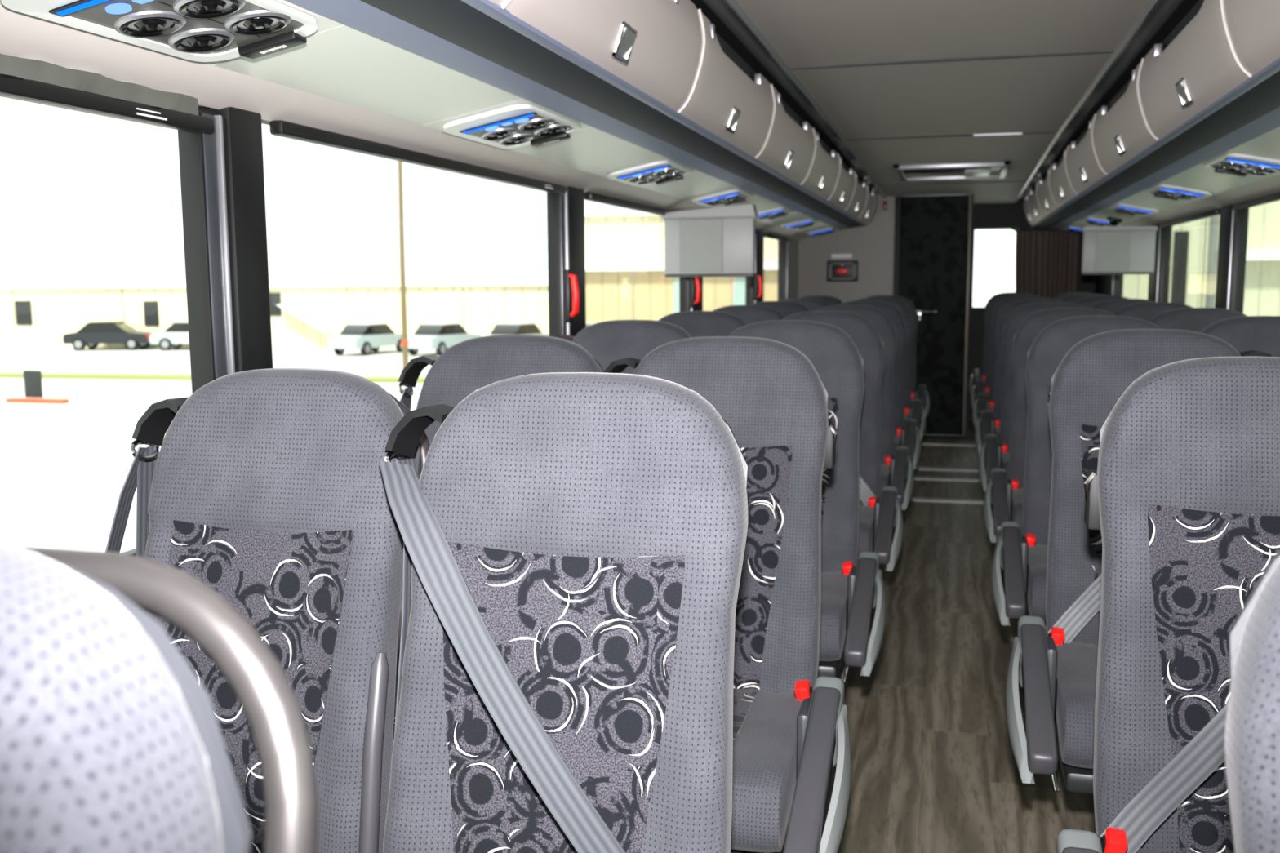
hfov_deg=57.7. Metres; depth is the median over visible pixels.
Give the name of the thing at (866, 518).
seat cushion
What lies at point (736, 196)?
air vent
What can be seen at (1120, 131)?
locker
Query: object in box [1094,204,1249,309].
wall
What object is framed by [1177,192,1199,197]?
air vent
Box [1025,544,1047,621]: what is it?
seat cushion
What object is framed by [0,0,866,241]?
trim
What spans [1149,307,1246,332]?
seat
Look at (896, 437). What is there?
seat cushion
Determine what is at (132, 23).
air vent
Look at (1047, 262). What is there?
curtain
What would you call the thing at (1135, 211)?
air vent
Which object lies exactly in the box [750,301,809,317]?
seat
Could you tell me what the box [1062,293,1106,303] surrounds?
seat
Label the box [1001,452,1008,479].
seat cushion
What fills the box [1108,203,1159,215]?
console
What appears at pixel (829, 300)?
seat
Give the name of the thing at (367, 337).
car
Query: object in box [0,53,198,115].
shade
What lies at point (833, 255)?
strip
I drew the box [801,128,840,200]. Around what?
locker
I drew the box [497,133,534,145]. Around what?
air vent
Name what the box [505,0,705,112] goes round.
locker
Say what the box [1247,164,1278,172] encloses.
air vent
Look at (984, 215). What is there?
wall
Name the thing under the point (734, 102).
locker
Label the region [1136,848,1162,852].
seat cushion
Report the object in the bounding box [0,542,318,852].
seat
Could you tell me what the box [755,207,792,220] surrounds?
console
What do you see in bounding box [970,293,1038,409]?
seat
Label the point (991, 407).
seat cushion
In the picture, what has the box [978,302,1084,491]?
seat
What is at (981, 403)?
seat
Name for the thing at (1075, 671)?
seat cushion
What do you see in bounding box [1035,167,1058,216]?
locker
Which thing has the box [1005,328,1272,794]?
seat
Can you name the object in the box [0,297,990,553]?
ground
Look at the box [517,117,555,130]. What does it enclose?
air vent
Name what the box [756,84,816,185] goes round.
locker
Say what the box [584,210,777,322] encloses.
warehouse
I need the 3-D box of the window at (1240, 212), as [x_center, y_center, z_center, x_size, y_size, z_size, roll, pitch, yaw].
[2.333,-0.479,4.195,0.062,0.760,1.702,2,7,15]
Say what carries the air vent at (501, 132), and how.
attached to the console at (517, 126)
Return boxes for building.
[1122,200,1279,315]
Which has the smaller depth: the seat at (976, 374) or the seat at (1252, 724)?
the seat at (1252, 724)
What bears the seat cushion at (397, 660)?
on the seat at (468, 366)
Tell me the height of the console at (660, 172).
0.052 m
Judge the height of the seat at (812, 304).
1.159 m
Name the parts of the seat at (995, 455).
armrest, armrest mount, backrest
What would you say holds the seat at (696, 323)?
on the floor
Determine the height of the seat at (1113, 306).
1.159 m
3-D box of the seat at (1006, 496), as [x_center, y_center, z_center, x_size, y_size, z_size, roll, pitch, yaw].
[1.508,0.169,4.112,0.569,1.156,0.962,2,7,15]
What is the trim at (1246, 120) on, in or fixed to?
attached to the wall at (1104, 283)
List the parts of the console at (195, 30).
plate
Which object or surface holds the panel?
attached to the wall at (875, 246)
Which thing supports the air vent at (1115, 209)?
attached to the console at (1119, 208)
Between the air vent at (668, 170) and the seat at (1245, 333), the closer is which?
the seat at (1245, 333)
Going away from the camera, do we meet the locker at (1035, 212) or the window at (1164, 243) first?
the window at (1164, 243)
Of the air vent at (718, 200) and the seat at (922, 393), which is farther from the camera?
the seat at (922, 393)
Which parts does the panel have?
red knob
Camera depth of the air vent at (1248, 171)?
3.94 m
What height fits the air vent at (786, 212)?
0.025 m
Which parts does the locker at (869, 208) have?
locker end cap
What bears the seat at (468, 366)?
on the floor
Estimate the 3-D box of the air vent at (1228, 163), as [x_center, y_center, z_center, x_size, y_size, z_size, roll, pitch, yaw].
[1.972,-0.875,3.867,0.092,0.025,0.094,2,7,15]
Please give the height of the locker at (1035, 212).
0.335 m
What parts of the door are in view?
handle, handle lever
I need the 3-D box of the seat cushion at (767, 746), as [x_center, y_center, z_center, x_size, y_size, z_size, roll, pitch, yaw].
[0.063,0.578,2.017,0.424,0.145,0.470,2,7,15]
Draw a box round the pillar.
[198,104,798,372]
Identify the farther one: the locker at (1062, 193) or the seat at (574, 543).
the locker at (1062, 193)
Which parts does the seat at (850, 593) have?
backrest, armrest mount, armrest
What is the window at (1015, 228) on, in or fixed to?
in the wall at (984, 215)
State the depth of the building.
21.66 m
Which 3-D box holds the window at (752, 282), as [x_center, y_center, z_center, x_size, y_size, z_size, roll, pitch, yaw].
[0.529,-0.775,6.623,0.108,0.760,1.620,2,7,15]
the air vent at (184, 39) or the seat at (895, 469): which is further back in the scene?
the seat at (895, 469)
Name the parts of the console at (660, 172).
plate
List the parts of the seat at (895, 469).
backrest, armrest mount, armrest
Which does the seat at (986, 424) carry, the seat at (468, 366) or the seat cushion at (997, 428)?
the seat cushion at (997, 428)
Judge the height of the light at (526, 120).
0.011 m
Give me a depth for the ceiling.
3.94 m
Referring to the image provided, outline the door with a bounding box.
[898,194,968,435]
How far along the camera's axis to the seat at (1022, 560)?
3.39 m
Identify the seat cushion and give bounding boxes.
[392,659,399,745]
[730,693,802,852]
[818,572,848,661]
[856,505,874,564]
[879,463,889,497]
[893,434,900,455]
[902,413,908,426]
[910,396,914,406]
[990,406,993,417]
[995,426,999,443]
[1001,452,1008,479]
[1011,488,1023,536]
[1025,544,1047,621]
[1053,641,1097,768]
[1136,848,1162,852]
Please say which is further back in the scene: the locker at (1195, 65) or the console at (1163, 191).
the console at (1163, 191)
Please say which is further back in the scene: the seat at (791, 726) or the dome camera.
the dome camera
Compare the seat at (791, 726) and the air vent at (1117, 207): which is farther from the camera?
the air vent at (1117, 207)
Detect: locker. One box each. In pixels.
[488,0,511,8]
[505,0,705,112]
[680,11,775,158]
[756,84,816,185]
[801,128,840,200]
[810,185,877,236]
[827,153,856,210]
[844,172,868,218]
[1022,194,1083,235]
[1026,182,1045,222]
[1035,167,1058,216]
[1048,146,1076,207]
[1064,116,1106,195]
[1090,59,1156,175]
[1136,0,1248,140]
[1219,0,1279,77]
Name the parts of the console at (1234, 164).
plate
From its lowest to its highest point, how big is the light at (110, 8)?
0.011 m
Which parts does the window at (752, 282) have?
frame, frame rail, release handle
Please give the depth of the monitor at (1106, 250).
6.65 m
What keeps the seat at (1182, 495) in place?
on the floor
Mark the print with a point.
(264, 49)
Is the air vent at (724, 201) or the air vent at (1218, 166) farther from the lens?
the air vent at (724, 201)
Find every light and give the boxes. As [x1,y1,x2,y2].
[105,3,132,13]
[484,125,498,130]
[515,117,528,123]
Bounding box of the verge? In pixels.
[0,372,425,382]
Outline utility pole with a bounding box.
[397,160,408,368]
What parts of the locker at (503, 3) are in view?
locker door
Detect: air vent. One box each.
[113,10,186,36]
[168,27,235,52]
[173,0,245,18]
[224,9,291,35]
[480,127,518,139]
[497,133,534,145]
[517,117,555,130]
[533,124,570,135]
[626,173,653,182]
[635,176,660,184]
[652,167,679,175]
[660,170,686,177]
[704,198,724,204]
[709,200,728,205]
[724,193,744,199]
[728,195,749,200]
[755,213,770,218]
[757,214,773,219]
[770,210,786,214]
[773,211,789,215]
[800,221,814,225]
[1111,208,1128,212]
[1114,206,1132,210]
[1129,210,1146,214]
[1132,209,1150,213]
[1150,191,1171,195]
[1154,188,1176,194]
[1172,194,1194,199]
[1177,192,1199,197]
[1209,163,1239,170]
[1217,160,1247,167]
[1240,168,1269,175]
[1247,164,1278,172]
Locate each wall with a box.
[798,193,981,440]
[967,201,1095,421]
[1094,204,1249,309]
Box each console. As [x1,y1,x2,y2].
[0,0,318,62]
[441,104,581,148]
[606,160,692,186]
[691,189,753,207]
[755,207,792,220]
[780,218,818,229]
[805,226,837,235]
[1064,226,1082,233]
[1081,217,1122,226]
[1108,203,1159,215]
[1145,184,1213,200]
[1204,153,1279,177]
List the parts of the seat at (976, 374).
armrest, backrest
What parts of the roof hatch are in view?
lid, handle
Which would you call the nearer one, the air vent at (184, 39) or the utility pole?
the air vent at (184, 39)
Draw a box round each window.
[0,73,238,555]
[269,120,579,337]
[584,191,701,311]
[746,230,763,305]
[764,232,787,300]
[971,226,1020,309]
[1111,274,1121,296]
[1155,208,1220,302]
[1226,191,1279,313]
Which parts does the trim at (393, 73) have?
service panel, service panel, service panel, service panel, service panel, service panel, service panel, service panel, service panel, service panel, service panel, service panel, service panel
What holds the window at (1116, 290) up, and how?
in the wall at (1104, 283)
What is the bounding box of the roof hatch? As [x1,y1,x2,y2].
[892,160,1011,182]
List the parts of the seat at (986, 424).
armrest, armrest mount, backrest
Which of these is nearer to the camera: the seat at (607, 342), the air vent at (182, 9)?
the air vent at (182, 9)
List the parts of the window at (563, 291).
frame, frame rail, release handle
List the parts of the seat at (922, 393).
backrest, armrest mount, armrest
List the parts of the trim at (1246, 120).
service panel, service panel, service panel, service panel, service panel, service panel, service panel, cove panel, service panel, service panel, service panel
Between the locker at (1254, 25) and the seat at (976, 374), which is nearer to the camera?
the locker at (1254, 25)
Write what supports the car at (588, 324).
on the ground
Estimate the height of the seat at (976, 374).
1.156 m
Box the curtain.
[1015,231,1079,298]
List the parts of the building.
wall panel, wall panel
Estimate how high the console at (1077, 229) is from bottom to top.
0.052 m
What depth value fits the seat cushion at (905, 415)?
6.39 m
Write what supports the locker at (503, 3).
attached to the pillar
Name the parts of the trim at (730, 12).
ceiling rail, ceiling rail, ceiling rail, ceiling rail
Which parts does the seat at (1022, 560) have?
armrest, armrest mount, backrest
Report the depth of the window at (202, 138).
1.99 m
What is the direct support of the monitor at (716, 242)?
hanging from the pillar
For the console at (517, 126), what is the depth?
2.75 m
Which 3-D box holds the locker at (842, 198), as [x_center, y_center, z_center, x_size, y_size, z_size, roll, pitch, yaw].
[0.970,-1.449,6.991,0.568,0.335,1.048,2,7,15]
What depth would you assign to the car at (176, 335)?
59.55 m
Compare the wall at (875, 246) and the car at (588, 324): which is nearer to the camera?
the wall at (875, 246)
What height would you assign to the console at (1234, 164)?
0.052 m
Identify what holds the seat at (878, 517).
on the floor
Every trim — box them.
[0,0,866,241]
[702,0,886,197]
[1012,0,1183,205]
[1030,57,1279,235]
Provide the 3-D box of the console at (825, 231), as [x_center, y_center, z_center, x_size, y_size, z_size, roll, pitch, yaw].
[1.429,-1.529,9.123,0.215,0.052,0.452,2,7,15]
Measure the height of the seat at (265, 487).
1.154 m
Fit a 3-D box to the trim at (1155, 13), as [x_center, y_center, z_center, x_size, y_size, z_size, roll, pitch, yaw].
[1.464,-1.121,3.374,0.109,0.134,13.896,2,7,15]
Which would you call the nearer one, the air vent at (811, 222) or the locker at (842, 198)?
the locker at (842, 198)
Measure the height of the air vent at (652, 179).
0.025 m
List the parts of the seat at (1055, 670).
armrest, armrest mount, backrest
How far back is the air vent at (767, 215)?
6.56 m
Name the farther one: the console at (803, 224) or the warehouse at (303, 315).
the warehouse at (303, 315)
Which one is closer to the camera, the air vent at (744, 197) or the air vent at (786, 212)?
the air vent at (744, 197)
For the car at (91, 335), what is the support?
on the ground
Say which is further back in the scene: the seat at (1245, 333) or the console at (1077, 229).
the console at (1077, 229)
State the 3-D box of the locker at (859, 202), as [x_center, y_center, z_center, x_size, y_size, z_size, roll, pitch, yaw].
[1.244,-1.579,7.996,0.568,0.335,1.048,2,7,15]
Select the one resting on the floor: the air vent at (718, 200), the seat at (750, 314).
the seat at (750, 314)
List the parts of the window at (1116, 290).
frame rail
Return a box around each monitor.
[661,204,758,276]
[1080,226,1158,275]
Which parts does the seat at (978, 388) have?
armrest, armrest mount, backrest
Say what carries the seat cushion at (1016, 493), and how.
on the seat at (1006, 496)
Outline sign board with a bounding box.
[5,369,69,404]
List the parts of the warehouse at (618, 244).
wall panel, wall panel, bay door, wall panel, bay door, wall panel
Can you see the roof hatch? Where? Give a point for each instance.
(971, 170)
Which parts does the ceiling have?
panel, panel, panel, panel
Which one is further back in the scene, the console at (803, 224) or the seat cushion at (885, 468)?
the console at (803, 224)
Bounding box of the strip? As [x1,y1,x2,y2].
[831,253,852,257]
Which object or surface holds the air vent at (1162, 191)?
attached to the console at (1163, 191)
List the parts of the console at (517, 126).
plate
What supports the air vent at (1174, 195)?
attached to the console at (1163, 191)
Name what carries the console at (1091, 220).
attached to the wall at (1104, 283)
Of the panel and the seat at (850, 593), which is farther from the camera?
the panel
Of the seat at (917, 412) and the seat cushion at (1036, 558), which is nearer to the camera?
the seat cushion at (1036, 558)
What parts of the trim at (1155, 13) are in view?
ceiling rail, ceiling rail, ceiling rail, ceiling rail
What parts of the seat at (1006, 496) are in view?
armrest, armrest mount, backrest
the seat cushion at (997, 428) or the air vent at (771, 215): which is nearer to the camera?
the seat cushion at (997, 428)
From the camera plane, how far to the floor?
3.47 m
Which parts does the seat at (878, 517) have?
backrest, armrest mount, armrest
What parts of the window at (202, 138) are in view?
frame, frame rail, frame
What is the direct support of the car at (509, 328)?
on the ground
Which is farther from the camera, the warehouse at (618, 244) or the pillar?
the warehouse at (618, 244)
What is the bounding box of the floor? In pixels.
[821,421,1095,852]
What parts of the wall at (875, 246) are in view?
door post, door post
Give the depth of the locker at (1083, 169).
5.46 m
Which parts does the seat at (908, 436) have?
backrest, armrest mount, armrest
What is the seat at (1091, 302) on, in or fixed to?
on the floor
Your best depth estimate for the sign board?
33.98 m
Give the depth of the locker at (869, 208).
9.00 m
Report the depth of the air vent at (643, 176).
4.01 m
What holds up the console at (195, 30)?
attached to the pillar
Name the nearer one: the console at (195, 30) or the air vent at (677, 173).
the console at (195, 30)
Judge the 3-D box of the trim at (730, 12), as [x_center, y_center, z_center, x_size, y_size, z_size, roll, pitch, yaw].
[0.387,-1.150,3.663,0.109,0.134,13.896,2,7,15]
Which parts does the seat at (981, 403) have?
armrest, armrest mount, backrest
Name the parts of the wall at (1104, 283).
wall panel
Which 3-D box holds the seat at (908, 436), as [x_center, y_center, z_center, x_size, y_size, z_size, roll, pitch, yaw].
[1.089,-0.026,5.672,0.569,1.156,0.962,2,7,15]
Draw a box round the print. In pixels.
[259,44,287,53]
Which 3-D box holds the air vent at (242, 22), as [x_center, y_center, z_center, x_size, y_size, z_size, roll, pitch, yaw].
[-0.548,-0.579,1.665,0.092,0.025,0.094,2,7,15]
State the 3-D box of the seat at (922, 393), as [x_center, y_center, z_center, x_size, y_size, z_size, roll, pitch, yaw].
[1.575,-0.255,7.456,0.569,1.156,0.962,2,7,15]
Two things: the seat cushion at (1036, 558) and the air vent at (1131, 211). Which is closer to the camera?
the seat cushion at (1036, 558)
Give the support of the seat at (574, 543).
on the floor
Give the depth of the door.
9.25 m
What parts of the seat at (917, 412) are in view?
backrest, armrest mount, armrest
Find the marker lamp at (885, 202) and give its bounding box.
[883,200,887,209]
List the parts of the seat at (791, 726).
backrest, armrest mount, armrest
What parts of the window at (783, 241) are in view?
frame, frame rail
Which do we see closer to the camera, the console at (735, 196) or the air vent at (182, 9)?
the air vent at (182, 9)
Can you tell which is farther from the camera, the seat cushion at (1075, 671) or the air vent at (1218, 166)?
the air vent at (1218, 166)
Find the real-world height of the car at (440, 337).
1.450 m
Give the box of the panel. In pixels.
[826,260,857,281]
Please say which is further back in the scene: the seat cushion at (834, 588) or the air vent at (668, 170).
the air vent at (668, 170)
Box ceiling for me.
[690,0,1198,204]
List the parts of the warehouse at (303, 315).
wall panel, doorway, wall panel, doorway, wall panel, doorway, wall panel, wall panel, wall panel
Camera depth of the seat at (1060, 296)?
8.67 m
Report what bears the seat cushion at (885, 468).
on the seat at (895, 469)
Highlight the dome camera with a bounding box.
[1106,217,1123,226]
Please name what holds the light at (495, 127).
attached to the console at (517, 126)
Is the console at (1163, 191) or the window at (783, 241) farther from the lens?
the window at (783, 241)
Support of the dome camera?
attached to the wall at (1104, 283)
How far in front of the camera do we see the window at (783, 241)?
8.68 m
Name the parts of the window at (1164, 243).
frame rail, frame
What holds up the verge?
on the ground
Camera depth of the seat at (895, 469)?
4.88 m
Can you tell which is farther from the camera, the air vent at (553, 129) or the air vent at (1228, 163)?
the air vent at (1228, 163)
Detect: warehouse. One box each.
[0,280,548,347]
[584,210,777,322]
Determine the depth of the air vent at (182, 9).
1.56 m
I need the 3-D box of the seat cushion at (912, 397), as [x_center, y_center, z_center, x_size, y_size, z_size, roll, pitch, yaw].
[1.520,-0.110,7.370,0.424,0.145,0.470,2,7,15]
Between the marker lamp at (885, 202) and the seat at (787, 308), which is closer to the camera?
the seat at (787, 308)
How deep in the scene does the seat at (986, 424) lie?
6.08 m
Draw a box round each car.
[62,321,155,351]
[149,320,189,351]
[327,323,409,355]
[407,322,481,355]
[484,322,548,336]
[586,322,597,327]
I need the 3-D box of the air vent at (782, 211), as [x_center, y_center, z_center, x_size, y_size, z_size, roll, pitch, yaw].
[0.782,-1.207,6.551,0.092,0.025,0.094,2,7,15]
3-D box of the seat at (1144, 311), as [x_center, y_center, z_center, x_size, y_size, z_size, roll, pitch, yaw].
[2.239,0.060,4.941,0.506,1.159,0.834,2,7,15]
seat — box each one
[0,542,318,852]
[105,368,430,852]
[378,372,748,852]
[392,334,603,745]
[557,320,691,373]
[603,336,851,852]
[657,311,747,337]
[712,305,784,324]
[717,320,885,683]
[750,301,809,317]
[777,297,828,311]
[782,311,903,571]
[800,295,843,306]
[814,304,914,510]
[837,300,920,470]
[853,297,925,439]
[866,295,929,418]
[968,292,1027,394]
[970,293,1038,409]
[972,296,1048,428]
[974,298,1064,455]
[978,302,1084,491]
[983,307,1115,542]
[991,315,1160,634]
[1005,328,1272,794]
[1050,292,1091,301]
[1055,355,1279,852]
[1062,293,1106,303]
[1075,295,1128,308]
[1093,298,1154,315]
[1115,302,1193,321]
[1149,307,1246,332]
[1200,315,1279,356]
[1224,551,1279,852]
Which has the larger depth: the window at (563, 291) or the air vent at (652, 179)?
the air vent at (652, 179)
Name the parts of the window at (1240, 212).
frame rail, frame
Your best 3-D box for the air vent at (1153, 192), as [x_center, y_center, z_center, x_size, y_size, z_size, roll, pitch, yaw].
[2.340,-1.049,5.220,0.092,0.025,0.094,2,7,15]

